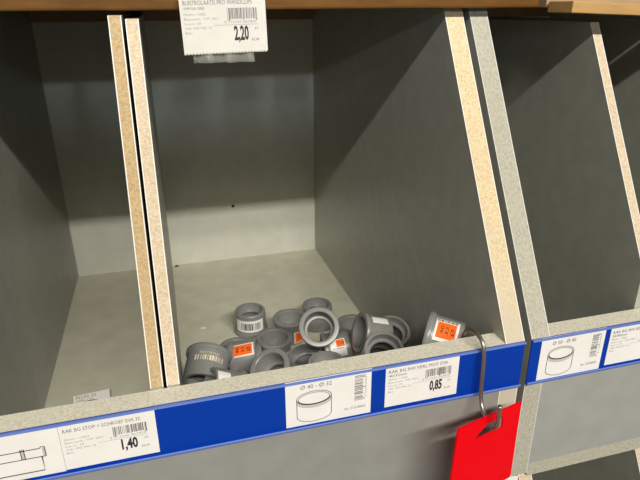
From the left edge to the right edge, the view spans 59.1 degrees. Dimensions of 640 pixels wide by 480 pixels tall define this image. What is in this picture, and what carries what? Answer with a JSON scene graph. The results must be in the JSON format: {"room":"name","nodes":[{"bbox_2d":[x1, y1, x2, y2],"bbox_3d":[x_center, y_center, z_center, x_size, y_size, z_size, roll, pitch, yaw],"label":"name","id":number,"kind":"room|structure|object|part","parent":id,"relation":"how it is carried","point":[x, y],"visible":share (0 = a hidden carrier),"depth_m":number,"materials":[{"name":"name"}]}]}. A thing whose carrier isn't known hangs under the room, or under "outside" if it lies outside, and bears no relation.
{"room":"hardware store","nodes":[
{"label":"hardware store","id":0,"kind":"room"},
{"bbox_2d":[64,16,517,21],"bbox_3d":[0.013,-0.233,1.022,3.800,2.300,0.040,-6,23,-14],"label":"wall","id":1,"kind":"structure","parent":0,"point":[506,16],"depth_m":0.88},
{"bbox_2d":[29,7,549,21],"bbox_3d":[-0.028,-0.369,0.920,1.700,0.015,0.018,-6,23,-14],"label":"shelf rail","id":2,"kind":"object","parent":1,"relation":"attached to","point":[149,15],"visible":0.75,"depth_m":0.86,"materials":[{"name":"brown wood"}]},
{"bbox_2d":[462,8,639,475],"bbox_3d":[0.305,-0.092,0.790,0.440,0.432,0.627,-6,23,-14],"label":"storage bin","id":3,"kind":"object","parent":1,"relation":"attached to","point":[559,93],"visible":0.52,"depth_m":0.55,"materials":[{"name":"grey wood"}]},
{"bbox_3d":[0.104,-0.067,0.732,0.018,0.432,0.607,-6,23,-14],"label":"panel","id":4,"kind":"part","parent":3,"relation":"part of","materials":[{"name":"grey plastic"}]},
{"bbox_3d":[0.223,-0.196,1.065,0.404,0.416,0.016,-6,23,-14],"label":"panel","id":5,"kind":"part","parent":3,"relation":"part of","materials":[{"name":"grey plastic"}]},
{"bbox_2d":[536,327,606,380],"bbox_3d":[0.220,0.100,0.493,0.065,0.043,0.001,-6,23,-14],"label":"picture card","id":6,"kind":"object","parent":3,"relation":"in","point":[577,353],"visible":1,"depth_m":0.49,"materials":[{"name":"white paper"}]},
{"bbox_3d":[0.388,0.193,0.595,0.404,0.015,0.018,-6,23,-14],"label":"rail","id":7,"kind":"part","parent":3,"relation":"part of","materials":[{"name":"grey wood"}]},
{"bbox_3d":[0.388,0.121,0.565,0.404,0.140,0.018,-6,23,-14],"label":"panel","id":8,"kind":"part","parent":3,"relation":"part of","materials":[{"name":"grey plastic"}]},
{"bbox_2d":[538,0,639,15],"bbox_3d":[0.438,-0.325,0.799,0.600,0.030,0.518,-6,23,-14],"label":"shelf board","id":9,"kind":"object","parent":3,"relation":"on","point":[602,7],"visible":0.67,"depth_m":0.51,"materials":[{"name":"brown wood"}]},
{"bbox_3d":[0.510,-0.113,0.837,0.018,0.432,0.607,-6,23,-14],"label":"panel","id":10,"kind":"part","parent":3,"relation":"part of","materials":[{"name":"brown wood"}]},
{"bbox_2d":[604,324,639,364],"bbox_3d":[0.287,0.091,0.510,0.064,0.040,0.001,-6,23,-14],"label":"price label","id":11,"kind":"object","parent":3,"relation":"attached to","point":[624,342],"visible":1,"depth_m":0.51,"materials":[{"name":"white paper"}]},
{"bbox_2d":[515,448,639,479],"bbox_3d":[0.282,0.327,0.955,0.192,0.432,0.627,-6,23,-14],"label":"storage bin","id":12,"kind":"object","parent":1,"relation":"attached to","point":[624,465],"visible":0.02,"depth_m":0.80,"materials":[{"name":"grey wood"}]},
{"bbox_3d":[0.200,0.339,0.927,0.018,0.432,0.607,-6,23,-14],"label":"panel","id":13,"kind":"part","parent":12,"relation":"part of","materials":[{"name":"beige wood"}]},
{"bbox_3d":[-0.021,0.361,0.876,0.429,0.432,0.627,-6,23,-14],"label":"storage bin","id":14,"kind":"object","parent":1,"relation":"attached to","visible":0},
{"bbox_2d":[0,8,526,479],"bbox_3d":[-0.132,-0.043,0.677,0.456,0.432,0.627,-6,23,-14],"label":"storage bin","id":15,"kind":"object","parent":14,"relation":"on","point":[345,161],"visible":0.81,"depth_m":0.69,"materials":[{"name":"grey wood"}]},
{"bbox_2d":[0,427,66,479],"bbox_3d":[-0.230,0.150,0.376,0.108,0.040,0.001,-6,23,-14],"label":"picture card","id":16,"kind":"object","parent":15,"relation":"in","point":[36,453],"visible":1,"depth_m":0.39,"materials":[{"name":"white paper"}]},
{"bbox_3d":[-0.341,-0.017,0.617,0.018,0.432,0.607,-6,23,-14],"label":"panel","id":17,"kind":"part","parent":15,"relation":"part of","materials":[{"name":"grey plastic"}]},
{"bbox_2d":[73,389,109,403],"bbox_3d":[-0.259,0.189,0.636,0.042,0.015,0.064,-6,23,-14],"label":"label","id":18,"kind":"object","parent":15,"relation":"on","point":[101,394],"visible":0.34,"depth_m":0.66,"materials":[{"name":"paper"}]},
{"bbox_2d":[57,410,159,469],"bbox_3d":[-0.147,0.140,0.397,0.064,0.038,0.001,-6,23,-14],"label":"price label","id":19,"kind":"object","parent":15,"relation":"attached to","point":[131,435],"visible":1,"depth_m":0.40,"materials":[{"name":"white paper"}]},
{"bbox_3d":[-0.215,-0.147,0.952,0.420,0.416,0.016,-6,23,-14],"label":"panel","id":20,"kind":"part","parent":15,"relation":"part of","materials":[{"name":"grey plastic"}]},
{"bbox_3d":[-0.132,0.151,0.760,0.420,0.009,0.588,-6,23,-14],"label":"floor panel","id":21,"kind":"part","parent":15,"relation":"part of","materials":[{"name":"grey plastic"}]},
{"bbox_2d":[182,342,231,384],"bbox_3d":[-0.113,0.127,0.566,0.047,0.053,0.049,1,22,2],"label":"pipe reducer","id":22,"kind":"object","parent":15,"relation":"in","point":[201,356],"visible":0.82,"depth_m":0.56,"materials":[{"name":"grey plastic"}]},
{"bbox_2d":[220,337,248,369],"bbox_3d":[-0.103,0.148,0.710,0.047,0.033,0.047,-4,23,-9],"label":"pipe reducer","id":23,"kind":"object","parent":15,"relation":"on","point":[224,343],"visible":0.11,"depth_m":0.72,"materials":[{"name":"grey plastic"}]},
{"bbox_2d":[227,338,261,373],"bbox_3d":[-0.088,0.141,0.670,0.041,0.050,0.047,-1,22,-1],"label":"pipe reducer","id":24,"kind":"object","parent":15,"relation":"in","point":[243,352],"visible":0.77,"depth_m":0.65,"materials":[{"name":"grey plastic"}]},
{"bbox_2d":[235,303,267,338],"bbox_3d":[-0.098,0.113,0.796,0.047,0.033,0.047,-3,23,-7],"label":"pipe reducer","id":25,"kind":"object","parent":15,"relation":"on","point":[250,318],"visible":0.92,"depth_m":0.78,"materials":[{"name":"grey plastic"}]},
{"bbox_3d":[-0.050,0.171,0.452,0.420,0.140,0.018,-6,23,-14],"label":"panel","id":26,"kind":"part","parent":15,"relation":"part of","materials":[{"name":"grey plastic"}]},
{"bbox_2d":[0,0,538,10],"bbox_3d":[-0.324,-0.255,0.612,0.951,0.013,0.489,-6,23,-14],"label":"shelf board","id":27,"kind":"object","parent":15,"relation":"on","point":[5,5],"visible":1,"depth_m":0.46,"materials":[{"name":"brown wood"}]},
{"bbox_2d":[178,0,267,54],"bbox_3d":[-0.075,-0.169,0.441,0.066,0.044,0.001,-8,23,-14],"label":"price label","id":28,"kind":"object","parent":27,"relation":"hanging from","point":[208,26],"visible":1,"depth_m":0.44,"materials":[{"name":"paper"}]},
{"bbox_2d":[250,348,293,373],"bbox_3d":[-0.050,0.147,0.621,0.047,0.051,0.054,14,26,30],"label":"pipe reducer","id":29,"kind":"object","parent":15,"relation":"in","point":[272,358],"visible":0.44,"depth_m":0.62,"materials":[{"name":"grey plastic"}]},
{"bbox_2d":[256,328,291,366],"bbox_3d":[-0.059,0.139,0.731,0.047,0.033,0.047,-2,22,-5],"label":"pipe reducer","id":30,"kind":"object","parent":15,"relation":"on","point":[280,338],"visible":0.58,"depth_m":0.74,"materials":[{"name":"grey plastic"}]},
{"bbox_2d":[273,309,303,344],"bbox_3d":[-0.041,0.120,0.777,0.047,0.033,0.047,-2,22,-3],"label":"pipe reducer","id":31,"kind":"object","parent":15,"relation":"on","point":[288,319],"visible":0.59,"depth_m":0.77,"materials":[{"name":"grey plastic"}]},
{"bbox_2d":[288,344,321,365],"bbox_3d":[-0.015,0.151,0.685,0.049,0.041,0.047,-9,24,-19],"label":"pipe reducer","id":32,"kind":"object","parent":15,"relation":"on","point":[300,355],"visible":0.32,"depth_m":0.69,"materials":[{"name":"grey plastic"}]},
{"bbox_2d":[299,307,338,348],"bbox_3d":[-0.002,0.104,0.659,0.047,0.054,0.053,-3,22,-6],"label":"pipe reducer","id":33,"kind":"object","parent":32,"relation":"on","point":[312,314],"visible":1,"depth_m":0.65,"materials":[{"name":"grey plastic"}]},
{"bbox_2d":[302,297,331,332],"bbox_3d":[-0.004,0.106,0.809,0.047,0.033,0.047,-1,22,0],"label":"pipe reducer","id":34,"kind":"object","parent":15,"relation":"on","point":[318,325],"visible":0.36,"depth_m":0.80,"materials":[{"name":"grey plastic"}]},
{"bbox_2d":[285,368,371,427],"bbox_3d":[0.007,0.123,0.438,0.069,0.042,0.001,-6,23,-14],"label":"picture card","id":35,"kind":"object","parent":15,"relation":"in","point":[340,397],"visible":1,"depth_m":0.44,"materials":[{"name":"white paper"}]},
{"bbox_2d":[320,329,353,357],"bbox_3d":[0.021,0.134,0.691,0.039,0.048,0.047,-5,23,-10],"label":"pipe reducer","id":36,"kind":"object","parent":15,"relation":"in","point":[342,345],"visible":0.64,"depth_m":0.67,"materials":[{"name":"grey plastic"}]},
{"bbox_2d":[338,314,356,351],"bbox_3d":[0.044,0.126,0.762,0.047,0.033,0.047,1,22,4],"label":"pipe reducer","id":37,"kind":"object","parent":15,"relation":"on","point":[346,321],"visible":0.15,"depth_m":0.77,"materials":[{"name":"grey plastic"}]},
{"bbox_3d":[0.081,-0.064,0.726,0.018,0.432,0.607,-6,23,-14],"label":"panel","id":38,"kind":"part","parent":15,"relation":"part of","materials":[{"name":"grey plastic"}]},
{"bbox_2d":[384,356,459,406],"bbox_3d":[0.083,0.114,0.457,0.064,0.039,0.001,-6,23,-14],"label":"price label","id":39,"kind":"object","parent":15,"relation":"attached to","point":[436,378],"visible":1,"depth_m":0.46,"materials":[{"name":"white paper"}]},
{"bbox_2d":[460,328,501,430],"bbox_3d":[0.131,0.113,0.460,0.010,0.068,0.071,-6,23,-13],"label":"wire hook","id":40,"kind":"object","parent":15,"relation":"attached to","point":[477,334],"visible":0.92,"depth_m":0.46,"materials":[{"name":"silver metal"}]},
{"bbox_2d":[449,401,520,479],"bbox_3d":[0.134,0.175,0.460,0.082,0.090,0.001,-15,27,-32],"label":"tag","id":41,"kind":"object","parent":40,"relation":"hanging from","point":[489,456],"visible":0.98,"depth_m":0.46,"materials":[{"name":"red plastic"}]},
{"bbox_2d":[505,476,517,479],"bbox_3d":[0.155,0.244,0.532,0.066,0.040,0.001,-6,23,-14],"label":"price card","id":42,"kind":"object","parent":15,"relation":"attached to","point":[514,477],"visible":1,"depth_m":0.53,"materials":[{"name":"white paper"}]},
{"bbox_3d":[0.025,0.179,0.633,0.047,0.033,0.047,-6,23,-14],"label":"pipe reducer","id":43,"kind":"object","parent":15,"relation":"in","visible":0},
{"bbox_2d":[308,351,343,363],"bbox_3d":[0.007,0.147,0.623,0.047,0.035,0.047,0,22,1],"label":"pipe reducer","id":44,"kind":"object","parent":43,"relation":"on","point":[321,356],"visible":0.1,"depth_m":0.63,"materials":[{"name":"grey plastic"}]},
{"bbox_3d":[0.083,0.189,0.607,0.047,0.033,0.047,-6,23,-14],"label":"pipe reducer","id":45,"kind":"object","parent":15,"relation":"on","visible":0},
{"bbox_3d":[0.083,0.158,0.594,0.047,0.033,0.047,-6,23,-14],"label":"pipe reducer","id":46,"kind":"object","parent":45,"relation":"on","visible":0},
{"bbox_2d":[360,331,403,354],"bbox_3d":[0.065,0.121,0.589,0.047,0.050,0.054,-3,22,-6],"label":"pipe reducer","id":47,"kind":"object","parent":46,"relation":"on","point":[385,340],"visible":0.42,"depth_m":0.59,"materials":[{"name":"grey plastic"}]},
{"bbox_3d":[-0.097,0.216,0.544,0.047,0.033,0.047,-6,23,-14],"label":"pipe reducer","id":48,"kind":"object","parent":15,"relation":"in","visible":0},
{"bbox_2d":[203,367,247,381],"bbox_3d":[-0.091,0.146,0.540,0.049,0.054,0.047,-10,24,-22],"label":"pipe reducer","id":49,"kind":"object","parent":48,"relation":"on","point":[220,373],"visible":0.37,"depth_m":0.54,"materials":[{"name":"grey plastic"}]},
{"bbox_3d":[0.077,0.167,0.661,0.047,0.033,0.047,-6,23,-14],"label":"pipe reducer","id":50,"kind":"object","parent":15,"relation":"in","visible":0},
{"bbox_2d":[383,315,410,347],"bbox_3d":[0.081,0.115,0.665,0.047,0.049,0.053,-2,22,-4],"label":"pipe reducer","id":51,"kind":"object","parent":50,"relation":"on","point":[401,329],"visible":0.27,"depth_m":0.66,"materials":[{"name":"grey plastic"}]},
{"bbox_2d":[351,312,392,352],"bbox_3d":[0.060,0.106,0.644,0.044,0.051,0.047,-4,23,-8],"label":"pipe reducer","id":52,"kind":"object","parent":51,"relation":"on","point":[365,325],"visible":0.83,"depth_m":0.64,"materials":[{"name":"grey plastic"}]},
{"bbox_3d":[0.094,0.177,0.547,0.047,0.033,0.047,-6,23,-14],"label":"pipe reducer","id":53,"kind":"object","parent":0,"visible":0},
{"bbox_3d":[0.094,0.147,0.534,0.047,0.033,0.047,-6,23,-14],"label":"pipe reducer","id":54,"kind":"object","parent":53,"relation":"on","visible":0},
{"bbox_2d":[422,311,465,344],"bbox_3d":[0.113,0.091,0.523,0.038,0.048,0.047,7,23,17],"label":"pipe reducer","id":55,"kind":"object","parent":54,"relation":"on","point":[439,328],"visible":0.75,"depth_m":0.51,"materials":[{"name":"grey plastic"}]}
]}

